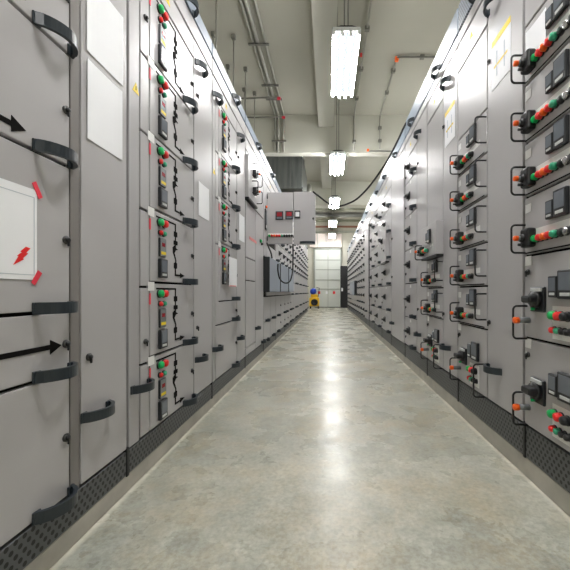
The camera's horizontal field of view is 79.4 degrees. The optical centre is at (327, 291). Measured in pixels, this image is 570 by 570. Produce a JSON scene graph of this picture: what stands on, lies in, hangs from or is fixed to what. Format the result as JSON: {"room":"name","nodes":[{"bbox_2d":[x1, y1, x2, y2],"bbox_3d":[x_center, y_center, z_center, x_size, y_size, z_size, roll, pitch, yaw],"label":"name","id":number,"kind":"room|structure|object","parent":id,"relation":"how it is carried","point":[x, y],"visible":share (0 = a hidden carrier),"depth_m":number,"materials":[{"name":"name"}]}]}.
{"room":"electrical room","nodes":[
{"label":"electrical room","id":0,"kind":"room"},
{"bbox_2d":[49,307,569,569],"bbox_3d":[0.000,0.850,6.550,8.400,0.100,22.100,0,0,0],"label":"floor","id":1,"kind":"structure","parent":0,"point":[330,452],"depth_m":1.39,"materials":[{"name":"concrete"}]},
{"bbox_2d":[0,0,128,569],"bbox_3d":[-1.063,-0.500,0.863,0.634,2.471,1.002,0,0,0],"label":"tall cabinet","id":2,"kind":"object","parent":1,"relation":"on","point":[63,448],"visible":1,"depth_m":1.00,"materials":[{"name":"paint"},{"name":"metal"},{"name":"plastic"}]},
{"bbox_2d":[0,178,42,284],"bbox_3d":[-0.798,-0.160,0.786,0.003,0.284,0.328,0,0,0],"label":"notice","id":3,"kind":"object","parent":2,"relation":"attached to","point":[18,203],"visible":1,"depth_m":0.88,"materials":[{"name":"paper"}]},
{"bbox_2d":[87,58,121,159],"bbox_3d":[-0.797,-0.642,1.220,0.004,0.265,0.190,0,0,0],"label":"paper sheet","id":4,"kind":"object","parent":2,"relation":"attached to","point":[104,98],"visible":1,"depth_m":1.21,"materials":[{"name":"white paper"}]},
{"bbox_2d":[87,0,122,85],"bbox_3d":[-0.797,-0.932,1.221,0.004,0.265,0.198,0,0,0],"label":"paper sheet","id":5,"kind":"object","parent":2,"relation":"attached to","point":[104,22],"visible":1,"depth_m":1.23,"materials":[{"name":"white paper"}]},
{"bbox_2d":[23,310,308,569],"bbox_3d":[-1.111,0.765,7.150,0.619,0.070,13.700,0,0,0],"label":"baseboard","id":6,"kind":"structure","parent":1,"relation":"on","point":[64,542],"depth_m":1.31,"materials":[{"name":"concrete"}]},
{"bbox_2d":[126,0,212,472],"bbox_3d":[-1.063,-0.500,1.861,0.634,2.471,0.987,0,0,0],"label":"tall cabinet","id":7,"kind":"object","parent":1,"relation":"on","point":[169,44],"visible":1,"depth_m":1.65,"materials":[{"name":"paint"},{"name":"metal"},{"name":"plastic"}]},
{"bbox_2d":[199,181,208,220],"bbox_3d":[-0.797,-0.580,2.183,0.004,0.210,0.185,0,0,0],"label":"paper sheet","id":8,"kind":"object","parent":7,"relation":"attached to","point":[203,191],"visible":1,"depth_m":2.18,"materials":[{"name":"white paper"}]},
{"bbox_2d":[210,43,245,395],"bbox_3d":[-1.063,-0.500,2.820,0.634,2.471,0.939,0,0,0],"label":"tall cabinet","id":9,"kind":"object","parent":1,"relation":"on","point":[228,114],"visible":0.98,"depth_m":2.68,"materials":[{"name":"paint"},{"name":"metal"},{"name":"plastic"}]},
{"bbox_2d":[229,257,236,286],"bbox_3d":[-0.768,-0.160,2.748,0.004,0.230,0.225,0,0,0],"label":"paper sheet","id":10,"kind":"object","parent":9,"relation":"attached to","point":[232,262],"visible":1,"depth_m":2.74,"materials":[{"name":"white paper"}]},
{"bbox_2d":[239,213,243,241],"bbox_3d":[-0.797,-0.590,3.140,0.004,0.240,0.190,0,0,0],"label":"paper sheet","id":11,"kind":"object","parent":9,"relation":"attached to","point":[241,218],"visible":1,"depth_m":3.13,"materials":[{"name":"white paper"}]},
{"bbox_2d":[244,114,266,365],"bbox_3d":[-1.039,-0.500,3.756,0.682,2.471,0.927,0,0,0],"label":"tall cabinet","id":12,"kind":"object","parent":1,"relation":"on","point":[254,341],"visible":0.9,"depth_m":3.60,"materials":[{"name":"metal"}]},
{"bbox_2d":[253,169,260,178],"bbox_3d":[-0.735,-1.220,3.516,0.074,0.080,0.060,0,0,0],"label":"switch","id":13,"kind":"object","parent":12,"relation":"attached to","point":[255,176],"depth_m":3.49,"materials":[{"name":"grey plastic"}]},
{"bbox_2d":[253,187,260,195],"bbox_3d":[-0.735,-1.040,3.516,0.074,0.080,0.060,0,0,0],"label":"switch","id":14,"kind":"object","parent":12,"relation":"attached to","point":[254,188],"depth_m":3.49,"materials":[{"name":"grey plastic"}]},
{"bbox_2d":[275,181,286,338],"bbox_3d":[-1.062,-0.500,5.755,0.635,2.471,1.087,0,0,0],"label":"tall cabinet","id":15,"kind":"object","parent":1,"relation":"on","point":[279,248],"visible":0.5,"depth_m":5.73,"materials":[{"name":"paint"},{"name":"plastic"}]},
{"bbox_2d":[276,263,287,291],"bbox_3d":[-0.763,-0.220,5.750,0.077,0.440,1.040,0,0,0],"label":"box","id":16,"kind":"object","parent":15,"relation":"attached to","point":[279,285],"visible":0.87,"depth_m":5.23,"materials":[{"name":"grey metal"}]},
{"bbox_2d":[284,244,292,330],"bbox_3d":[-1.062,-0.500,6.801,0.635,2.471,0.997,0,0,0],"label":"tall cabinet","id":17,"kind":"object","parent":1,"relation":"on","point":[288,247],"visible":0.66,"depth_m":6.76,"materials":[{"name":"metal"}]},
{"bbox_2d":[285,268,293,291],"bbox_3d":[-0.763,-0.220,6.795,0.077,0.440,0.950,0,0,0],"label":"box","id":18,"kind":"object","parent":17,"relation":"attached to","point":[288,286],"visible":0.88,"depth_m":6.32,"materials":[{"name":"grey metal"}]},
{"bbox_2d":[262,153,315,349],"bbox_3d":[-0.772,-0.500,4.715,1.216,2.471,0.987,0,0,0],"label":"tall cabinet","id":19,"kind":"object","parent":1,"relation":"on","point":[277,218],"visible":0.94,"depth_m":4.45,"materials":[{"name":"metal"}]},
{"bbox_2d":[264,257,279,291],"bbox_3d":[-0.763,-0.220,4.702,0.077,0.440,0.955,0,0,0],"label":"box","id":20,"kind":"object","parent":19,"relation":"attached to","point":[269,269],"visible":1,"depth_m":4.22,"materials":[{"name":"grey metal"}]},
{"bbox_2d":[277,244,293,283],"bbox_3d":[-0.547,-0.364,4.362,0.227,0.517,0.043,0,0,-29],"label":"cable","id":21,"kind":"object","parent":19,"relation":"hanging from","point":[292,244],"visible":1,"depth_m":4.39,"materials":[{"name":"rubber"}]},
{"bbox_2d":[313,121,406,206],"bbox_3d":[0.395,-1.488,4.132,1.338,0.788,0.193,0,0,35],"label":"cable","id":22,"kind":"object","parent":19,"relation":"hanging from","point":[401,132],"visible":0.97,"depth_m":4.09,"materials":[{"name":"rubber"}]},
{"bbox_2d":[290,217,297,324],"bbox_3d":[-1.062,-0.500,7.901,0.635,2.471,1.197,0,0,0],"label":"tall cabinet","id":23,"kind":"object","parent":1,"relation":"on","point":[293,288],"visible":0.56,"depth_m":7.88,"materials":[{"name":"metal"}]},
{"bbox_2d":[295,245,301,320],"bbox_3d":[-1.062,-0.500,9.101,0.635,2.471,1.197,0,0,0],"label":"tall cabinet","id":24,"kind":"object","parent":1,"relation":"on","point":[298,247],"visible":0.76,"depth_m":9.14,"materials":[{"name":"metal"}]},
{"bbox_2d":[300,245,303,316],"bbox_3d":[-1.062,-0.500,10.300,0.635,2.471,1.197,0,0,0],"label":"tall cabinet","id":25,"kind":"object","parent":1,"relation":"on","point":[301,246],"visible":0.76,"depth_m":10.26,"materials":[{"name":"metal"}]},
{"bbox_2d":[302,245,306,313],"bbox_3d":[-1.062,-0.500,11.501,0.635,2.471,1.197,0,0,0],"label":"tall cabinet","id":26,"kind":"object","parent":1,"relation":"on","point":[304,254],"visible":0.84,"depth_m":11.52,"materials":[{"name":"metal"}]},
{"bbox_2d":[305,245,308,311],"bbox_3d":[-1.062,-0.500,12.700,0.635,2.471,1.197,0,0,0],"label":"tall cabinet","id":27,"kind":"object","parent":1,"relation":"on","point":[306,248],"visible":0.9,"depth_m":12.65,"materials":[{"name":"metal"}]},
{"bbox_2d":[309,287,318,308],"bbox_3d":[-0.642,0.282,16.183,0.476,1.030,0.517,0,0,0],"label":"machine","id":28,"kind":"object","parent":1,"relation":"on","point":[314,299],"visible":1,"depth_m":16.00,"materials":[{"name":"metal"}]},
{"bbox_2d":[340,266,347,307],"bbox_3d":[0.800,-0.260,17.036,0.360,2.080,0.428,0,0,0],"label":"locker","id":29,"kind":"object","parent":1,"relation":"on","point":[343,269],"visible":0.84,"depth_m":16.83,"materials":[{"name":"metal"}]},
{"bbox_2d":[347,247,349,308],"bbox_3d":[1.119,-0.583,14.265,0.635,2.606,1.197,0,0,0],"label":"tall cabinet","id":30,"kind":"object","parent":1,"relation":"on","point":[348,251],"visible":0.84,"depth_m":14.20,"materials":[{"name":"metal"}]},
{"bbox_2d":[348,243,351,310],"bbox_3d":[1.119,-0.583,13.066,0.635,2.606,1.197,0,0,0],"label":"tall cabinet","id":31,"kind":"object","parent":1,"relation":"on","point":[350,245],"visible":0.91,"depth_m":12.94,"materials":[{"name":"metal"}]},
{"bbox_2d":[350,236,353,312],"bbox_3d":[1.119,-0.583,11.866,0.635,2.606,1.197,0,0,0],"label":"tall cabinet","id":32,"kind":"object","parent":1,"relation":"on","point":[352,240],"visible":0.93,"depth_m":11.88,"materials":[{"name":"metal"}]},
{"bbox_2d":[353,229,356,315],"bbox_3d":[1.119,-0.583,10.665,0.635,2.606,1.197,0,0,0],"label":"tall cabinet","id":33,"kind":"object","parent":1,"relation":"on","point":[355,234],"visible":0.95,"depth_m":10.58,"materials":[{"name":"metal"}]},
{"bbox_2d":[351,281,356,294],"bbox_3d":[0.820,-0.120,11.250,0.077,0.440,2.300,0,0,0],"label":"box","id":34,"kind":"object","parent":33,"relation":"attached to","point":[353,286],"visible":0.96,"depth_m":10.10,"materials":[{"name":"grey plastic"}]},
{"bbox_2d":[356,221,361,318],"bbox_3d":[1.119,-0.583,9.466,0.635,2.606,1.197,0,0,0],"label":"tall cabinet","id":35,"kind":"object","parent":1,"relation":"on","point":[358,230],"visible":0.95,"depth_m":9.24,"materials":[{"name":"metal"}]},
{"bbox_2d":[359,210,365,322],"bbox_3d":[1.119,-0.583,8.265,0.635,2.606,1.197,0,0,0],"label":"tall cabinet","id":36,"kind":"object","parent":1,"relation":"on","point":[363,219],"visible":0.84,"depth_m":8.20,"materials":[{"name":"metal"}]},
{"bbox_2d":[364,201,369,325],"bbox_3d":[1.104,-0.583,7.333,0.664,2.606,0.662,0,0,0],"label":"tall cabinet","id":37,"kind":"object","parent":1,"relation":"on","point":[367,228],"visible":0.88,"depth_m":7.16,"materials":[{"name":"metal"}]},
{"bbox_2d":[369,190,375,330],"bbox_3d":[1.119,-0.583,6.601,0.635,2.606,0.797,0,0,0],"label":"tall cabinet","id":38,"kind":"object","parent":1,"relation":"on","point":[372,200],"visible":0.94,"depth_m":6.54,"materials":[{"name":"metal"}]},
{"bbox_2d":[374,175,382,336],"bbox_3d":[1.119,-0.583,5.801,0.635,2.606,0.797,0,0,0],"label":"tall cabinet","id":39,"kind":"object","parent":1,"relation":"on","point":[378,190],"visible":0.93,"depth_m":5.76,"materials":[{"name":"metal"}]},
{"bbox_2d":[378,157,391,343],"bbox_3d":[1.093,-0.583,5.003,0.685,2.606,0.792,0,0,0],"label":"tall cabinet","id":40,"kind":"object","parent":1,"relation":"on","point":[385,241],"visible":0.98,"depth_m":4.89,"materials":[{"name":"paint"},{"name":"plastic"}]},
{"bbox_2d":[389,128,406,355],"bbox_3d":[1.113,-0.583,4.193,0.646,2.606,0.822,0,0,0],"label":"tall cabinet","id":41,"kind":"object","parent":1,"relation":"on","point":[397,322],"visible":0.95,"depth_m":4.07,"materials":[{"name":"metal"}]},
{"bbox_2d":[404,76,428,373],"bbox_3d":[1.119,-0.583,3.361,0.635,2.606,0.837,0,0,0],"label":"tall cabinet","id":42,"kind":"object","parent":1,"relation":"on","point":[416,128],"visible":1,"depth_m":3.29,"materials":[{"name":"paint"},{"name":"plastic"}]},
{"bbox_2d":[404,162,409,171],"bbox_3d":[0.829,-1.316,3.582,0.055,0.085,0.085,0,0,0],"label":"switch","id":43,"kind":"object","parent":42,"relation":"attached to","point":[407,166],"depth_m":3.56,"materials":[{"name":"black plastic"}]},
{"bbox_2d":[404,191,409,200],"bbox_3d":[0.829,-1.008,3.582,0.055,0.085,0.085,0,0,0],"label":"switch","id":44,"kind":"object","parent":42,"relation":"attached to","point":[407,196],"depth_m":3.56,"materials":[{"name":"black plastic"}]},
{"bbox_2d":[404,226,409,234],"bbox_3d":[0.829,-0.648,3.582,0.055,0.085,0.085,0,0,0],"label":"switch","id":45,"kind":"object","parent":42,"relation":"attached to","point":[407,230],"depth_m":3.56,"materials":[{"name":"black plastic"}]},
{"bbox_2d":[404,260,409,268],"bbox_3d":[0.829,-0.288,3.582,0.055,0.085,0.085,0,0,0],"label":"switch","id":46,"kind":"object","parent":42,"relation":"attached to","point":[407,264],"depth_m":3.55,"materials":[{"name":"black plastic"}]},
{"bbox_2d":[404,295,409,302],"bbox_3d":[0.829,0.072,3.582,0.055,0.085,0.085,0,0,0],"label":"switch","id":47,"kind":"object","parent":42,"relation":"attached to","point":[407,298],"depth_m":3.55,"materials":[{"name":"black plastic"}]},
{"bbox_2d":[404,326,409,334],"bbox_3d":[0.829,0.407,3.582,0.055,0.085,0.085,0,0,0],"label":"switch","id":48,"kind":"object","parent":42,"relation":"attached to","point":[407,330],"depth_m":3.55,"materials":[{"name":"black plastic"}]},
{"bbox_2d":[414,8,460,398],"bbox_3d":[1.084,-0.583,2.593,0.704,2.606,0.692,0,0,0],"label":"tall cabinet","id":49,"kind":"object","parent":1,"relation":"on","point":[441,340],"visible":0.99,"depth_m":2.54,"materials":[{"name":"metal"}]},
{"bbox_2d":[414,247,423,256],"bbox_3d":[0.769,-0.340,2.866,0.074,0.080,0.060,0,0,0],"label":"switch","id":50,"kind":"object","parent":49,"relation":"attached to","point":[420,254],"depth_m":2.86,"materials":[{"name":"grey plastic"}]},
{"bbox_2d":[421,275,430,284],"bbox_3d":[0.819,-0.103,2.858,0.074,0.080,0.060,0,0,0],"label":"switch","id":51,"kind":"object","parent":49,"relation":"attached to","point":[426,280],"depth_m":2.83,"materials":[{"name":"grey plastic"}]},
{"bbox_2d":[421,303,430,312],"bbox_3d":[0.819,0.134,2.858,0.074,0.080,0.060,0,0,0],"label":"switch","id":52,"kind":"object","parent":49,"relation":"attached to","point":[427,305],"depth_m":2.83,"materials":[{"name":"grey plastic"}]},
{"bbox_2d":[423,334,432,346],"bbox_3d":[0.826,0.400,2.825,0.060,0.100,0.090,0,0,0],"label":"switch","id":53,"kind":"object","parent":49,"relation":"attached to","point":[429,340],"depth_m":2.79,"materials":[{"name":"plastic"}]},
{"bbox_2d":[445,99,454,147],"bbox_3d":[0.854,-1.175,2.388,0.003,0.250,0.195,0,0,0],"label":"poster","id":54,"kind":"object","parent":49,"relation":"attached to","point":[450,113],"visible":1,"depth_m":2.37,"materials":[{"name":"paper"}]},
{"bbox_2d":[347,308,569,515],"bbox_3d":[1.159,0.757,7.950,0.603,0.085,14.500,0,0,0],"label":"baseboard","id":55,"kind":"structure","parent":1,"relation":"on","point":[552,489],"depth_m":1.70,"materials":[{"name":"concrete"}]},
{"bbox_2d":[449,0,527,453],"bbox_3d":[1.109,-0.583,1.868,0.654,2.606,0.752,0,0,0],"label":"tall cabinet","id":56,"kind":"object","parent":1,"relation":"on","point":[491,278],"visible":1,"depth_m":1.81,"materials":[{"name":"metal"}]},
{"bbox_2d":[450,155,463,169],"bbox_3d":[0.819,-0.824,2.165,0.074,0.080,0.060,0,0,0],"label":"switch","id":57,"kind":"object","parent":56,"relation":"attached to","point":[458,164],"depth_m":2.15,"materials":[{"name":"grey plastic"}]},
{"bbox_2d":[450,192,463,206],"bbox_3d":[0.819,-0.588,2.165,0.074,0.080,0.060,0,0,0],"label":"switch","id":58,"kind":"object","parent":56,"relation":"attached to","point":[458,200],"depth_m":2.15,"materials":[{"name":"grey plastic"}]},
{"bbox_2d":[450,232,463,244],"bbox_3d":[0.819,-0.341,2.165,0.074,0.080,0.060,0,0,0],"label":"switch","id":59,"kind":"object","parent":56,"relation":"attached to","point":[458,240],"depth_m":2.15,"materials":[{"name":"grey plastic"}]},
{"bbox_2d":[450,269,463,281],"bbox_3d":[0.819,-0.103,2.165,0.074,0.080,0.060,0,0,0],"label":"switch","id":60,"kind":"object","parent":56,"relation":"attached to","point":[458,274],"depth_m":2.15,"materials":[{"name":"grey plastic"}]},
{"bbox_2d":[450,307,463,319],"bbox_3d":[0.819,0.134,2.165,0.074,0.080,0.060,0,0,0],"label":"switch","id":61,"kind":"object","parent":56,"relation":"attached to","point":[458,311],"depth_m":2.15,"materials":[{"name":"grey plastic"}]},
{"bbox_2d":[454,347,466,364],"bbox_3d":[0.826,0.400,2.132,0.060,0.100,0.090,0,0,0],"label":"switch","id":62,"kind":"object","parent":56,"relation":"attached to","point":[461,355],"depth_m":2.10,"materials":[{"name":"plastic"}]},
{"bbox_2d":[491,15,510,90],"bbox_3d":[0.854,-1.170,1.683,0.003,0.250,0.185,0,0,0],"label":"poster","id":63,"kind":"object","parent":56,"relation":"attached to","point":[501,45],"visible":0.97,"depth_m":1.67,"materials":[{"name":"paper"}]},
{"bbox_2d":[510,0,569,492],"bbox_3d":[1.109,-0.583,1.141,0.654,2.606,0.697,0,0,0],"label":"tall cabinet","id":64,"kind":"object","parent":1,"relation":"on","point":[545,121],"visible":1,"depth_m":1.33,"materials":[{"name":"metal"}]},
{"bbox_2d":[513,48,535,74],"bbox_3d":[0.819,-0.963,1.423,0.074,0.080,0.060,0,0,0],"label":"switch","id":65,"kind":"object","parent":64,"relation":"attached to","point":[526,64],"depth_m":1.41,"materials":[{"name":"grey plastic"}]},
{"bbox_2d":[513,110,535,133],"bbox_3d":[0.819,-0.711,1.423,0.074,0.080,0.060,0,0,0],"label":"switch","id":66,"kind":"object","parent":64,"relation":"attached to","point":[526,123],"depth_m":1.41,"materials":[{"name":"grey plastic"}]},
{"bbox_2d":[513,166,535,188],"bbox_3d":[0.819,-0.478,1.423,0.074,0.080,0.060,0,0,0],"label":"switch","id":67,"kind":"object","parent":64,"relation":"attached to","point":[526,179],"depth_m":1.41,"materials":[{"name":"grey plastic"}]},
{"bbox_2d":[513,227,535,247],"bbox_3d":[0.819,-0.226,1.423,0.074,0.080,0.060,0,0,0],"label":"switch","id":68,"kind":"object","parent":64,"relation":"attached to","point":[525,238],"depth_m":1.40,"materials":[{"name":"grey plastic"}]},
{"bbox_2d":[521,287,545,311],"bbox_3d":[0.826,0.030,1.377,0.060,0.100,0.090,0,0,0],"label":"switch","id":69,"kind":"object","parent":64,"relation":"attached to","point":[536,299],"depth_m":1.35,"materials":[{"name":"plastic"}]},
{"bbox_2d":[521,376,545,406],"bbox_3d":[0.826,0.400,1.377,0.060,0.100,0.090,0,0,0],"label":"switch","id":70,"kind":"object","parent":64,"relation":"attached to","point":[536,389],"depth_m":1.35,"materials":[{"name":"plastic"}]},
{"bbox_2d":[526,7,545,49],"bbox_3d":[0.854,-1.052,1.397,0.004,0.125,0.135,0,0,0],"label":"paper sheet","id":71,"kind":"object","parent":64,"relation":"attached to","point":[536,35],"visible":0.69,"depth_m":1.39,"materials":[{"name":"paper"}]},
{"bbox_2d":[197,0,460,212],"bbox_3d":[0.000,-3.975,6.550,8.400,0.150,22.100,0,0,0],"label":"ceiling","id":72,"kind":"structure","parent":0,"point":[397,27],"depth_m":5.58,"materials":[{"name":"paint"}]},
{"bbox_2d":[211,31,214,44],"bbox_3d":[-1.720,-2.820,5.100,0.064,2.160,0.060,0,0,0],"label":"rod","id":73,"kind":"object","parent":72,"relation":"hanging from","point":[212,32],"visible":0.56,"depth_m":5.08,"materials":[{"name":"grey metal"}]},
{"bbox_2d":[215,0,216,50],"bbox_3d":[-1.430,-2.820,4.350,0.064,2.160,0.060,0,0,0],"label":"rod","id":74,"kind":"object","parent":72,"relation":"hanging from","point":[215,0],"visible":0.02,"depth_m":4.34,"materials":[{"name":"grey metal"}]},
{"bbox_2d":[231,34,235,87],"bbox_3d":[-1.430,-2.820,5.150,0.064,2.160,0.060,0,0,0],"label":"rod","id":75,"kind":"object","parent":72,"relation":"hanging from","point":[233,36],"visible":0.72,"depth_m":5.14,"materials":[{"name":"grey metal"}]},
{"bbox_2d":[242,87,244,111],"bbox_3d":[-1.600,-2.820,6.500,0.064,2.160,0.060,0,0,0],"label":"rod","id":76,"kind":"object","parent":72,"relation":"hanging from","point":[243,88],"visible":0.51,"depth_m":6.49,"materials":[{"name":"grey metal"}]},
{"bbox_2d":[243,66,247,113],"bbox_3d":[-1.430,-2.820,5.900,0.064,2.160,0.060,0,0,0],"label":"rod","id":77,"kind":"object","parent":72,"relation":"hanging from","point":[245,68],"visible":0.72,"depth_m":5.89,"materials":[{"name":"grey metal"}]},
{"bbox_2d":[253,91,255,132],"bbox_3d":[-1.430,-2.820,6.620,0.064,2.160,0.060,0,0,0],"label":"rod","id":78,"kind":"object","parent":72,"relation":"hanging from","point":[254,92],"visible":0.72,"depth_m":6.61,"materials":[{"name":"grey metal"}]},
{"bbox_2d":[241,97,280,99],"bbox_3d":[-1.410,-3.760,6.600,0.981,0.051,0.050,0,0,0],"label":"conduit","id":79,"kind":"object","parent":78,"relation":"attached to","point":[277,98],"visible":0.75,"depth_m":6.59,"materials":[{"name":"grey metal"}]},
{"bbox_2d":[239,0,275,151],"bbox_3d":[-1.165,-3.486,5.545,0.040,0.811,3.891,0,0,0],"label":"conduit","id":80,"kind":"object","parent":72,"relation":"attached to","point":[240,1],"visible":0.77,"depth_m":5.69,"materials":[{"name":"grey metal"}]},
{"bbox_2d":[243,0,279,151],"bbox_3d":[-1.095,-3.490,5.550,0.057,0.820,3.900,0,0,0],"label":"conduit","id":81,"kind":"object","parent":72,"relation":"attached to","point":[247,7],"visible":0.81,"depth_m":5.68,"materials":[{"name":"grey metal"}]},
{"bbox_2d":[248,43,268,45],"bbox_3d":[-1.070,-3.824,5.250,0.320,0.028,0.052,0,0,0],"label":"bracket","id":82,"kind":"object","parent":81,"relation":"attached to","point":[249,44],"visible":1,"depth_m":5.23,"materials":[{"name":"metal"}]},
{"bbox_2d":[261,84,278,86],"bbox_3d":[-1.070,-3.824,6.300,0.320,0.028,0.052,0,0,0],"label":"bracket","id":83,"kind":"object","parent":81,"relation":"attached to","point":[262,85],"visible":1,"depth_m":6.28,"materials":[{"name":"metal"}]},
{"bbox_2d":[247,116,284,118],"bbox_3d":[-1.410,-3.751,7.300,0.981,0.051,0.050,0,0,0],"label":"conduit","id":84,"kind":"object","parent":72,"relation":"attached to","point":[282,117],"visible":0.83,"depth_m":7.29,"materials":[{"name":"grey metal"}]},
{"bbox_2d":[253,0,284,151],"bbox_3d":[-0.975,-3.486,5.545,0.040,0.811,3.891,0,0,0],"label":"conduit","id":85,"kind":"object","parent":72,"relation":"attached to","point":[254,1],"visible":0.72,"depth_m":5.68,"materials":[{"name":"grey metal"}]},
{"bbox_2d":[265,156,306,207],"bbox_3d":[-1.097,-3.210,9.293,0.965,1.380,2.015,0,0,0],"label":"air duct","id":86,"kind":"object","parent":72,"relation":"hanging from","point":[289,171],"visible":0.55,"depth_m":8.30,"materials":[{"name":"grey metal"}]},
{"bbox_2d":[311,0,337,126],"bbox_3d":[-0.045,-3.770,1.500,0.330,0.260,12.000,0,0,0],"label":"beam","id":87,"kind":"structure","parent":72,"relation":"attached to","point":[324,12],"depth_m":5.19,"materials":[{"name":"paint"}]},
{"bbox_2d":[320,156,331,188],"bbox_3d":[-0.045,-3.770,9.850,0.330,0.260,4.300,0,0,0],"label":"beam","id":88,"kind":"structure","parent":72,"relation":"attached to","point":[326,178],"depth_m":10.44,"materials":[{"name":"paint"}]},
{"bbox_2d":[246,115,407,155],"bbox_3d":[0.000,-3.485,7.600,8.400,0.830,0.200,0,0,0],"label":"beam","id":89,"kind":"structure","parent":72,"relation":"attached to","point":[303,136],"depth_m":7.50,"materials":[{"name":"paint"}]},
{"bbox_2d":[329,217,334,237],"bbox_3d":[0.195,-3.290,16.400,0.300,1.220,1.178,0,0,0],"label":"ceiling lamp","id":90,"kind":"object","parent":72,"relation":"hanging from","point":[332,235],"visible":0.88,"depth_m":16.37,"materials":[{"name":"grey plastic"}]},
{"bbox_2d":[329,208,336,226],"bbox_3d":[0.195,-3.290,13.500,0.300,1.220,1.178,0,0,0],"label":"ceiling lamp","id":91,"kind":"object","parent":72,"relation":"hanging from","point":[332,222],"visible":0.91,"depth_m":13.16,"materials":[{"name":"grey plastic"}]},
{"bbox_2d":[329,174,339,208],"bbox_3d":[0.195,-3.290,10.400,0.300,1.220,1.178,0,0,0],"label":"ceiling lamp","id":92,"kind":"object","parent":72,"relation":"hanging from","point":[334,199],"visible":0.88,"depth_m":10.07,"materials":[{"name":"grey plastic"}]},
{"bbox_2d":[330,95,345,175],"bbox_3d":[0.195,-3.290,7.270,0.300,1.220,1.178,0,0,0],"label":"ceiling lamp","id":93,"kind":"object","parent":72,"relation":"hanging from","point":[337,157],"visible":0.95,"depth_m":6.95,"materials":[{"name":"grey plastic"}]},
{"bbox_2d":[307,182,377,207],"bbox_3d":[0.000,-3.485,12.200,8.400,0.830,0.400,0,0,0],"label":"beam","id":94,"kind":"structure","parent":72,"relation":"attached to","point":[347,191],"depth_m":12.00,"materials":[{"name":"paint"}]},
{"bbox_2d":[307,184,311,191],"bbox_3d":[-0.600,-2.933,11.267,0.140,0.967,1.467,0,0,0],"label":"pipe","id":95,"kind":"object","parent":94,"relation":"attached to","point":[309,189],"visible":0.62,"depth_m":10.56,"materials":[{"name":"grey metal"}]},
{"bbox_2d":[331,0,360,98],"bbox_3d":[0.195,-3.290,4.140,0.300,1.220,1.178,0,0,0],"label":"ceiling lamp","id":96,"kind":"object","parent":72,"relation":"hanging from","point":[345,38],"visible":0.98,"depth_m":3.97,"materials":[{"name":"white plastic"}]},
{"bbox_2d":[353,0,371,151],"bbox_3d":[0.575,-3.490,5.399,0.070,0.820,4.198,0,0,0],"label":"conduit","id":97,"kind":"object","parent":72,"relation":"attached to","point":[367,27],"visible":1,"depth_m":5.77,"materials":[{"name":"grey metal"}]},
{"bbox_2d":[378,62,396,148],"bbox_3d":[1.140,-3.525,6.585,0.070,0.750,1.829,0,0,0],"label":"conduit","id":98,"kind":"object","parent":72,"relation":"attached to","point":[393,68],"visible":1,"depth_m":6.78,"materials":[{"name":"grey metal"}]},
{"bbox_2d":[395,54,434,61],"bbox_3d":[1.854,-3.862,5.600,1.492,0.075,0.086,0,0,2],"label":"conduit","id":99,"kind":"object","parent":72,"relation":"attached to","point":[422,56],"visible":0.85,"depth_m":5.59,"materials":[{"name":"grey metal"}]},
{"bbox_2d":[306,217,361,306],"bbox_3d":[0.000,-1.550,17.675,8.400,4.700,0.150,0,0,0],"label":"wall","id":100,"kind":"structure","parent":0,"point":[346,237],"depth_m":17.60,"materials":[{"name":"paint"}]},
{"bbox_2d":[310,234,341,246],"bbox_3d":[-0.120,-2.650,17.505,1.640,0.700,0.070,0,0,0],"label":"wall panel","id":101,"kind":"object","parent":100,"relation":"attached to","point":[322,240],"visible":0.84,"depth_m":17.48,"materials":[{"name":"white paint"}]},
{"bbox_2d":[315,250,339,307],"bbox_3d":[-0.010,-0.690,17.558,1.300,2.980,0.085,0,0,0],"label":"door","id":102,"kind":"structure","parent":100,"relation":"in","point":[327,262],"depth_m":17.54,"materials":[{"name":"metal"}]},
{"bbox_2d":[314,248,341,307],"bbox_3d":[-0.020,-0.730,17.555,1.440,3.060,0.090,0,0,0],"label":"trim","id":103,"kind":"structure","parent":100,"relation":"attached to","point":[340,249],"depth_m":17.51,"materials":[{"name":"white metal"}]},
{"bbox_3d":[-4.275,-1.550,6.550,0.150,4.700,22.100,0,0,0],"label":"wall","id":104,"kind":"structure","parent":0,"visible":0},
{"bbox_2d":[293,213,363,216],"bbox_3d":[0.000,-3.150,13.900,8.400,0.200,0.190,0,0,0],"label":"pipe","id":105,"kind":"object","parent":104,"relation":"attached to","point":[317,214],"visible":0.19,"depth_m":13.81,"materials":[{"name":"metal"}]},
{"bbox_2d":[293,209,365,209],"bbox_3d":[0.000,-3.250,13.200,8.400,0.140,0.133,0,0,0],"label":"pipe","id":106,"kind":"object","parent":104,"relation":"attached to","point":[293,209],"visible":0.1,"depth_m":13.16,"materials":[{"name":"grey metal"}]},
{"bbox_2d":[293,208,365,208],"bbox_3d":[0.000,-3.260,12.925,8.400,0.120,0.350,0,0,0],"label":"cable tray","id":107,"kind":"object","parent":104,"relation":"attached to","point":[293,208],"visible":0.05,"depth_m":13.03,"materials":[{"name":"grey metal"}]},
{"bbox_2d":[316,231,355,232],"bbox_3d":[0.000,-2.800,15.800,8.400,0.100,0.095,0,0,0],"label":"pipe","id":108,"kind":"object","parent":104,"relation":"attached to","point":[316,231],"visible":0.19,"depth_m":15.75,"materials":[{"name":"beige metal"}]},
{"bbox_2d":[316,226,357,227],"bbox_3d":[0.000,-2.920,15.200,8.400,0.090,0.086,0,0,0],"label":"pipe","id":109,"kind":"object","parent":104,"relation":"attached to","point":[316,226],"visible":0.19,"depth_m":15.18,"materials":[{"name":"metal"}]},
{"bbox_2d":[316,220,360,221],"bbox_3d":[0.000,-3.060,14.600,8.400,0.100,0.095,0,0,0],"label":"pipe","id":110,"kind":"object","parent":104,"relation":"attached to","point":[316,220],"visible":0.19,"depth_m":14.55,"materials":[{"name":"beige metal"}]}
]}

